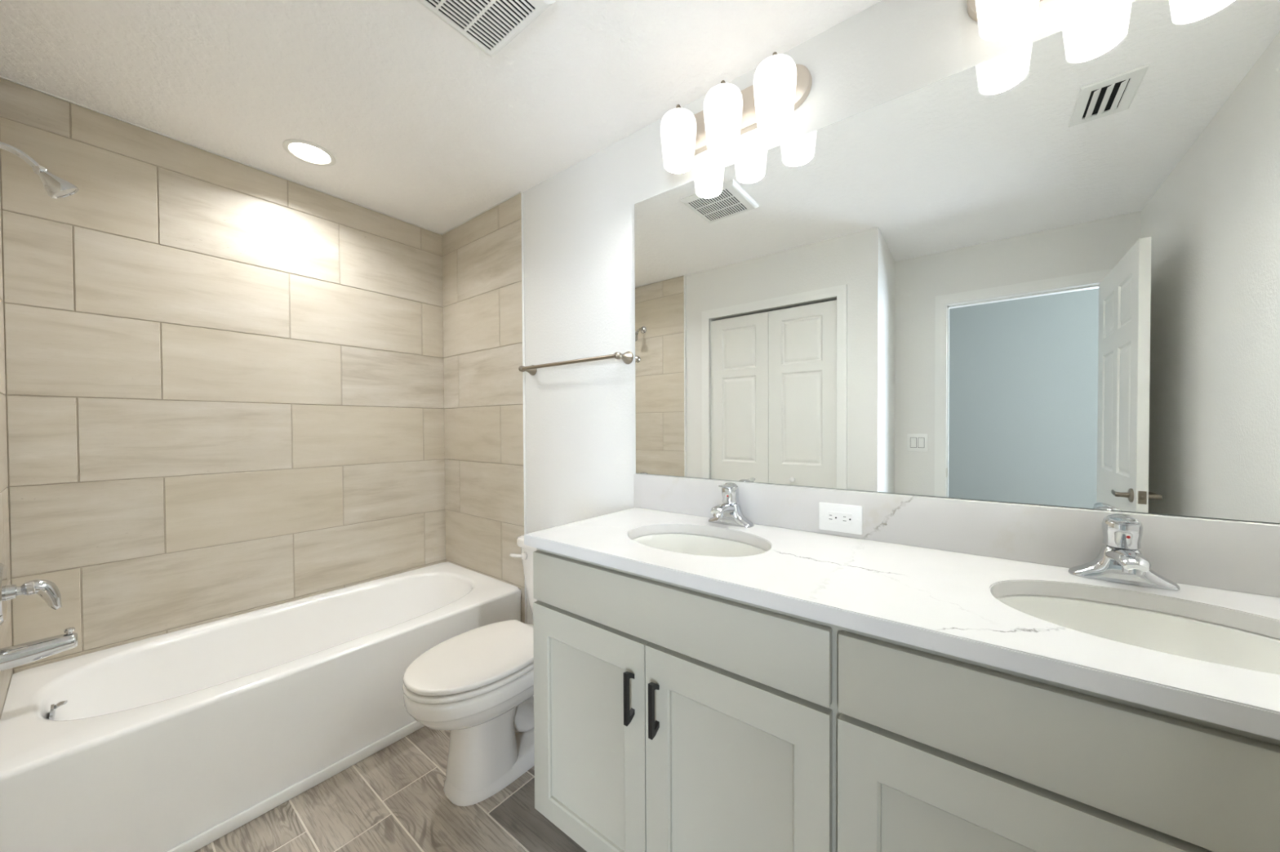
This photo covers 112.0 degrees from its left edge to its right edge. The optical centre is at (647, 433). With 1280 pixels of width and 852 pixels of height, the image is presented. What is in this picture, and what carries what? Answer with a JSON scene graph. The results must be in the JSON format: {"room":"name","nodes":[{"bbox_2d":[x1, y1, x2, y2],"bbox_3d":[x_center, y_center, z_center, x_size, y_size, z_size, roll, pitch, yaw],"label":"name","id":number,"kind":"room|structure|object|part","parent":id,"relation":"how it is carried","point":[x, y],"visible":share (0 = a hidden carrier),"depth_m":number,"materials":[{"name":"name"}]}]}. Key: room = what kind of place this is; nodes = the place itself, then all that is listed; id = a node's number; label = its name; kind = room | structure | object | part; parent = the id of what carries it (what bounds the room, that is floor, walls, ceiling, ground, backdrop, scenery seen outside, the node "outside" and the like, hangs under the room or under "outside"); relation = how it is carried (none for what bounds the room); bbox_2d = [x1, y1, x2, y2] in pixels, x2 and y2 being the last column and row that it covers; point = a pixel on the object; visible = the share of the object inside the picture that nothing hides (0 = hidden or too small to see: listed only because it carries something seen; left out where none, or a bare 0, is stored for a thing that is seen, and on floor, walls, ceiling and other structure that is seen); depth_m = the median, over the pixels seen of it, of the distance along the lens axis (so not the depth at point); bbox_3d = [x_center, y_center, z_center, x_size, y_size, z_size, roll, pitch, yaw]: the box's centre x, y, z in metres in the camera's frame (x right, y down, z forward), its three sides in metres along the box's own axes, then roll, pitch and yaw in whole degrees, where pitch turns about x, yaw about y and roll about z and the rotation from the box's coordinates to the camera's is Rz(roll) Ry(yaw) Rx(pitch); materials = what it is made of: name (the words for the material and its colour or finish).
{"room":"bathroom","nodes":[
{"label":"bathroom","id":0,"kind":"room"},
{"bbox_2d":[0,190,13,719],"bbox_3d":[-1.386,0.029,0.792,2.238,2.414,0.122,0,1,37],"label":"wall","id":1,"kind":"structure","parent":0,"point":[6,633],"depth_m":1.38,"materials":[{"name":"beige tile"}]},
{"bbox_2d":[0,563,62,626],"bbox_3d":[-1.808,0.457,1.264,0.174,0.174,0.108,0,1,37],"label":"shower valve","id":2,"kind":"object","parent":1,"relation":"attached to","point":[47,590],"visible":1,"depth_m":1.25,"materials":[{"name":"silver metal"}]},
{"bbox_3d":[-1.836,0.457,1.226,0.174,0.174,0.014,0,1,37],"label":"valve plate","id":3,"kind":"part","parent":2,"relation":"part of","materials":[{"name":"silver metal"}]},
{"bbox_3d":[-1.825,0.457,1.242,0.044,0.044,0.028,0,1,37],"label":"stem","id":4,"kind":"part","parent":2,"relation":"part of","materials":[{"name":"silver metal"}]},
{"bbox_3d":[-1.796,0.482,1.279,0.042,0.100,0.070,0,1,37],"label":"lever","id":5,"kind":"part","parent":2,"relation":"part of","materials":[{"name":"silver metal"}]},
{"bbox_2d":[0,626,77,671],"bbox_3d":[-1.799,0.635,1.277,0.066,0.078,0.136,0,1,37],"label":"tub spout","id":6,"kind":"object","parent":1,"relation":"attached to","point":[19,655],"visible":1,"depth_m":1.26,"materials":[{"name":"silver metal"}]},
{"bbox_3d":[-1.767,0.607,1.319,0.022,0.023,0.022,0,1,37],"label":"diverter knob","id":7,"kind":"part","parent":6,"relation":"part of","materials":[{"name":"silver metal"}]},
{"bbox_2d":[0,141,79,199],"bbox_3d":[-1.799,-0.773,1.266,0.070,0.141,0.158,0,1,37],"label":"shower","id":8,"kind":"object","parent":1,"relation":"attached to","point":[56,188],"visible":1,"depth_m":1.27,"materials":[{"name":"silver metal"}]},
{"bbox_3d":[-1.816,-0.794,1.243,0.019,0.062,0.101,0,1,37],"label":"arm","id":9,"kind":"part","parent":8,"relation":"part of","materials":[{"name":"silver metal"}]},
{"bbox_2d":[0,78,445,674],"bbox_3d":[-1.745,0.013,2.070,0.120,2.414,1.725,0,1,37],"label":"wall","id":10,"kind":"structure","parent":0,"point":[224,377],"depth_m":1.80,"materials":[{"name":"beige tile"}]},
{"bbox_2d":[0,75,520,235],"bbox_3d":[-1.392,-1.190,1.794,0.787,0.004,1.503,0,1,37],"label":"trim","id":11,"kind":"structure","parent":10,"relation":"attached to","point":[1,77],"depth_m":1.87,"materials":[{"name":"white ceramic"}]},
{"bbox_2d":[194,726,586,851],"bbox_3d":[-0.588,1.258,0.777,3.500,0.050,2.420,0,1,37],"label":"floor","id":12,"kind":"structure","parent":0,"point":[393,799],"depth_m":1.37,"materials":[{"name":"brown tile"}]},
{"bbox_2d":[0,561,521,851],"bbox_3d":[-1.389,1.006,1.825,0.750,0.421,1.490,0,1,37],"label":"bathtub","id":13,"kind":"object","parent":12,"relation":"on","point":[151,744],"visible":0.98,"depth_m":1.44,"materials":[{"name":"white ceramic"}]},
{"bbox_3d":[-1.804,0.859,1.305,0.072,0.072,0.018,0,1,37],"label":"overflow plate","id":14,"kind":"part","parent":13,"relation":"part of","materials":[{"name":"silver metal"}]},
{"bbox_3d":[-1.795,0.834,1.314,0.031,0.026,0.024,-1,1,-26],"label":"trip lever","id":15,"kind":"part","parent":13,"relation":"part of","materials":[{"name":"silver metal"}]},
{"bbox_2d":[165,720,424,851],"bbox_3d":[-1.081,1.203,1.602,0.016,0.040,1.462,0,1,37],"label":"trim","id":16,"kind":"structure","parent":13,"relation":"attached to","point":[206,837],"depth_m":1.44,"materials":[{"name":"white wood"}]},
{"bbox_2d":[402,534,537,806],"bbox_3d":[-0.517,0.837,1.632,0.443,0.766,0.753,0,1,37],"label":"toilet","id":17,"kind":"object","parent":12,"relation":"on","point":[477,685],"visible":0.61,"depth_m":1.44,"materials":[{"name":"white ceramic"}]},
{"bbox_3d":[-0.600,0.807,1.518,0.374,0.019,0.472,0,1,37],"label":"seat","id":18,"kind":"part","parent":17,"relation":"part of","materials":[{"name":"white ceramic"}]},
{"bbox_3d":[-0.596,0.782,1.523,0.372,0.023,0.480,0,1,37],"label":"lid","id":19,"kind":"part","parent":17,"relation":"part of","materials":[{"name":"white ceramic"}]},
{"bbox_3d":[-0.558,0.527,1.861,0.096,0.032,0.024,0,1,28],"label":"flush lever","id":20,"kind":"part","parent":17,"relation":"part of","materials":[{"name":"white ceramic"}]},
{"bbox_3d":[-0.354,0.472,1.839,0.436,0.044,0.212,0,1,37],"label":"tank lid","id":21,"kind":"part","parent":17,"relation":"part of","materials":[{"name":"white ceramic"}]},
{"bbox_3d":[-0.352,0.663,1.844,0.408,0.337,0.192,0,1,37],"label":"tank","id":22,"kind":"part","parent":17,"relation":"part of","materials":[{"name":"white ceramic"}]},
{"bbox_2d":[533,547,835,851],"bbox_3d":[0.144,0.778,1.250,0.866,0.888,0.561,0,1,37],"label":"vanity cabinet","id":23,"kind":"object","parent":12,"relation":"on","point":[668,717],"visible":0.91,"depth_m":1.00,"materials":[{"name":"beige paint"}]},
{"bbox_3d":[-0.170,0.827,1.188,0.424,0.629,0.020,0,1,37],"label":"door","id":24,"kind":"part","parent":23,"relation":"part of","materials":[{"name":"beige paint"}]},
{"bbox_3d":[-0.046,0.646,1.058,0.011,0.128,0.030,0,1,37],"label":"handle","id":25,"kind":"part","parent":23,"relation":"part of","materials":[{"name":"black metal"}]},
{"bbox_3d":[0.014,0.646,1.013,0.011,0.128,0.030,0,1,37],"label":"handle","id":26,"kind":"part","parent":23,"relation":"part of","materials":[{"name":"black metal"}]},
{"bbox_3d":[-0.002,0.431,1.053,0.852,0.143,0.020,0,1,37],"label":"drawer","id":27,"kind":"part","parent":23,"relation":"part of","materials":[{"name":"beige paint"}]},
{"bbox_3d":[0.170,0.830,0.929,0.424,0.629,0.020,0,1,37],"label":"door","id":28,"kind":"part","parent":23,"relation":"part of","materials":[{"name":"beige paint"}]},
{"bbox_2d":[835,625,1279,851],"bbox_3d":[0.837,0.783,0.724,0.874,0.888,0.561,0,1,37],"label":"vanity cabinet","id":29,"kind":"object","parent":12,"relation":"on","point":[936,752],"visible":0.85,"depth_m":0.63,"materials":[{"name":"beige paint"}]},
{"bbox_2d":[524,507,1279,740],"bbox_3d":[0.510,0.321,0.973,1.795,0.032,0.552,0,1,37],"label":"countertop","id":30,"kind":"structure","parent":29,"relation":"on","point":[940,601],"depth_m":0.81,"materials":[{"name":"white stone"}]},
{"bbox_2d":[631,533,767,556],"bbox_3d":[0.138,0.418,1.247,0.491,0.167,0.364,0,1,37],"label":"sink basin","id":31,"kind":"object","parent":30,"relation":"in","point":[688,544],"visible":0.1,"depth_m":1.40,"materials":[{"name":"white ceramic"}]},
{"bbox_2d":[707,482,754,527],"bbox_3d":[0.248,0.231,1.390,0.157,0.136,0.136,0,1,37],"label":"faucet","id":32,"kind":"object","parent":30,"relation":"on","point":[729,513],"visible":1,"depth_m":1.39,"materials":[{"name":"silver metal"}]},
{"bbox_3d":[0.240,0.246,1.380,0.053,0.038,0.112,0,1,37],"label":"spout","id":33,"kind":"part","parent":32,"relation":"part of","materials":[{"name":"silver metal"}]},
{"bbox_3d":[0.250,0.173,1.392,0.044,0.015,0.067,0,1,37],"label":"lever","id":34,"kind":"part","parent":32,"relation":"part of","materials":[{"name":"silver metal"}]},
{"bbox_3d":[0.271,0.196,1.420,0.058,0.065,0.059,0,1,37],"label":"handle","id":35,"kind":"part","parent":32,"relation":"part of","materials":[{"name":"silver metal"}]},
{"bbox_2d":[1067,514,1180,591],"bbox_3d":[0.950,0.236,0.856,0.157,0.136,0.136,0,1,37],"label":"faucet","id":36,"kind":"object","parent":30,"relation":"on","point":[1120,560],"visible":1,"depth_m":0.86,"materials":[{"name":"silver metal"}]},
{"bbox_3d":[0.973,0.200,0.886,0.058,0.065,0.059,0,1,37],"label":"handle","id":37,"kind":"part","parent":36,"relation":"part of","materials":[{"name":"silver metal"}]},
{"bbox_3d":[0.952,0.177,0.858,0.044,0.015,0.067,0,1,37],"label":"lever","id":38,"kind":"part","parent":36,"relation":"part of","materials":[{"name":"silver metal"}]},
{"bbox_3d":[0.943,0.250,0.847,0.053,0.038,0.112,0,1,37],"label":"spout","id":39,"kind":"part","parent":36,"relation":"part of","materials":[{"name":"silver metal"}]},
{"bbox_2d":[995,595,1279,675],"bbox_3d":[0.841,0.423,0.714,0.491,0.167,0.364,0,1,37],"label":"sink basin","id":40,"kind":"object","parent":30,"relation":"in","point":[1176,635],"visible":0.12,"depth_m":0.81,"materials":[{"name":"white ceramic"}]},
{"bbox_3d":[0.521,0.832,0.663,0.428,0.629,0.020,0,1,37],"label":"door","id":41,"kind":"part","parent":29,"relation":"part of","materials":[{"name":"beige paint"}]},
{"bbox_2d":[0,0,882,233],"bbox_3d":[-0.581,-1.232,0.766,3.500,0.100,2.360,0,1,37],"label":"ceiling","id":42,"kind":"structure","parent":0,"point":[422,126],"depth_m":1.43,"materials":[{"name":"white paint"}]},
{"bbox_2d":[282,138,336,166],"bbox_3d":[-1.439,-1.190,1.839,0.180,0.006,0.180,0,1,37],"label":"recessed light","id":43,"kind":"object","parent":42,"relation":"in","point":[304,151],"visible":1,"depth_m":1.83,"materials":[{"name":"white plastic"}]},
{"bbox_2d":[416,0,555,57],"bbox_3d":[-0.463,-1.178,1.151,0.300,0.020,0.305,0,1,37],"label":"exhaust fan","id":44,"kind":"object","parent":42,"relation":"attached to","point":[491,25],"visible":1,"depth_m":1.22,"materials":[{"name":"white plastic"}]},
{"bbox_2d":[442,0,1276,624],"bbox_3d":[0.097,0.009,1.685,3.520,2.414,0.111,0,1,37],"label":"wall","id":45,"kind":"structure","parent":0,"point":[579,239],"depth_m":1.94,"materials":[{"name":"white paint"}]},
{"bbox_3d":[-0.931,0.006,2.402,0.776,2.410,0.011,0,1,37],"label":"tile panel","id":46,"kind":"part","parent":45,"relation":"part of","materials":[{"name":"tile"}]},
{"bbox_2d":[520,191,527,624],"bbox_3d":[-0.620,0.006,2.167,0.004,2.413,0.011,0,1,37],"label":"trim","id":47,"kind":"structure","parent":45,"relation":"attached to","point":[522,193],"depth_m":2.16,"materials":[{"name":"white ceramic"}]},
{"bbox_2d":[518,351,633,375],"bbox_3d":[-0.347,-0.307,1.908,0.662,0.053,0.084,0,1,37],"label":"towel bar","id":48,"kind":"object","parent":45,"relation":"attached to","point":[627,357],"visible":1,"depth_m":1.81,"materials":[{"name":"silver metal"}]},
{"bbox_2d":[660,52,812,173],"bbox_3d":[0.253,-1.021,1.385,0.484,0.221,0.172,0,1,37],"label":"vanity light","id":49,"kind":"object","parent":45,"relation":"attached to","point":[780,86],"visible":1,"depth_m":1.32,"materials":[{"name":"white glass"}]},
{"bbox_3d":[0.104,-0.993,1.467,0.122,0.166,0.122,0,1,37],"label":"lamp shade","id":50,"kind":"part","parent":49,"relation":"part of","materials":[{"name":"white glass"}]},
{"bbox_3d":[0.238,-0.993,1.365,0.122,0.166,0.122,0,1,37],"label":"lamp shade","id":51,"kind":"part","parent":49,"relation":"part of","materials":[{"name":"white glass"}]},
{"bbox_3d":[0.298,-1.066,1.443,0.484,0.132,0.023,0,1,37],"label":"plate","id":52,"kind":"part","parent":49,"relation":"part of","materials":[{"name":"silver metal"}]},
{"bbox_3d":[0.372,-0.992,1.264,0.122,0.166,0.122,0,1,37],"label":"lamp shade","id":53,"kind":"part","parent":49,"relation":"part of","materials":[{"name":"white glass"}]},
{"bbox_2d":[633,473,1279,597],"bbox_3d":[0.668,0.234,1.187,1.804,0.133,0.020,0,1,37],"label":"backsplash","id":54,"kind":"structure","parent":45,"relation":"attached to","point":[1237,556],"depth_m":1.03,"materials":[{"name":"white stone"}]},
{"bbox_2d":[818,502,862,534],"bbox_3d":[0.557,0.247,1.253,0.117,0.081,0.008,0,1,37],"label":"power outlet","id":55,"kind":"object","parent":54,"relation":"attached to","point":[846,518],"visible":1,"depth_m":1.25,"materials":[{"name":"white plastic"}]},
{"bbox_2d":[827,511,852,525],"bbox_3d":[0.556,0.247,1.251,0.068,0.034,0.004,0,1,37],"label":"receptacle","id":56,"kind":"object","parent":55,"relation":"attached to","point":[834,517],"depth_m":1.25,"materials":[{"name":"white plastic"}]},
{"bbox_2d":[634,0,1279,524],"bbox_3d":[0.668,-0.371,1.185,1.801,1.074,0.006,0,1,37],"label":"wall mirror","id":57,"kind":"object","parent":45,"relation":"attached to","point":[1046,271],"visible":1,"depth_m":1.03,"materials":[{"name":"silver mirror"}]},
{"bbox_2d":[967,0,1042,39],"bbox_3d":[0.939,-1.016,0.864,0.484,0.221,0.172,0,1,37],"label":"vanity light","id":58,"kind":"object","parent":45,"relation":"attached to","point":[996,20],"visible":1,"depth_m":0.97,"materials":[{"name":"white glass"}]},
{"bbox_3d":[0.983,-1.062,0.923,0.484,0.132,0.023,0,1,37],"label":"plate","id":59,"kind":"part","parent":58,"relation":"part of","materials":[{"name":"silver metal"}]},
{"bbox_3d":[0.790,-1.001,0.946,0.058,0.120,0.058,0,1,37],"label":"bulb","id":60,"kind":"part","parent":58,"relation":"part of","materials":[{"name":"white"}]}
]}

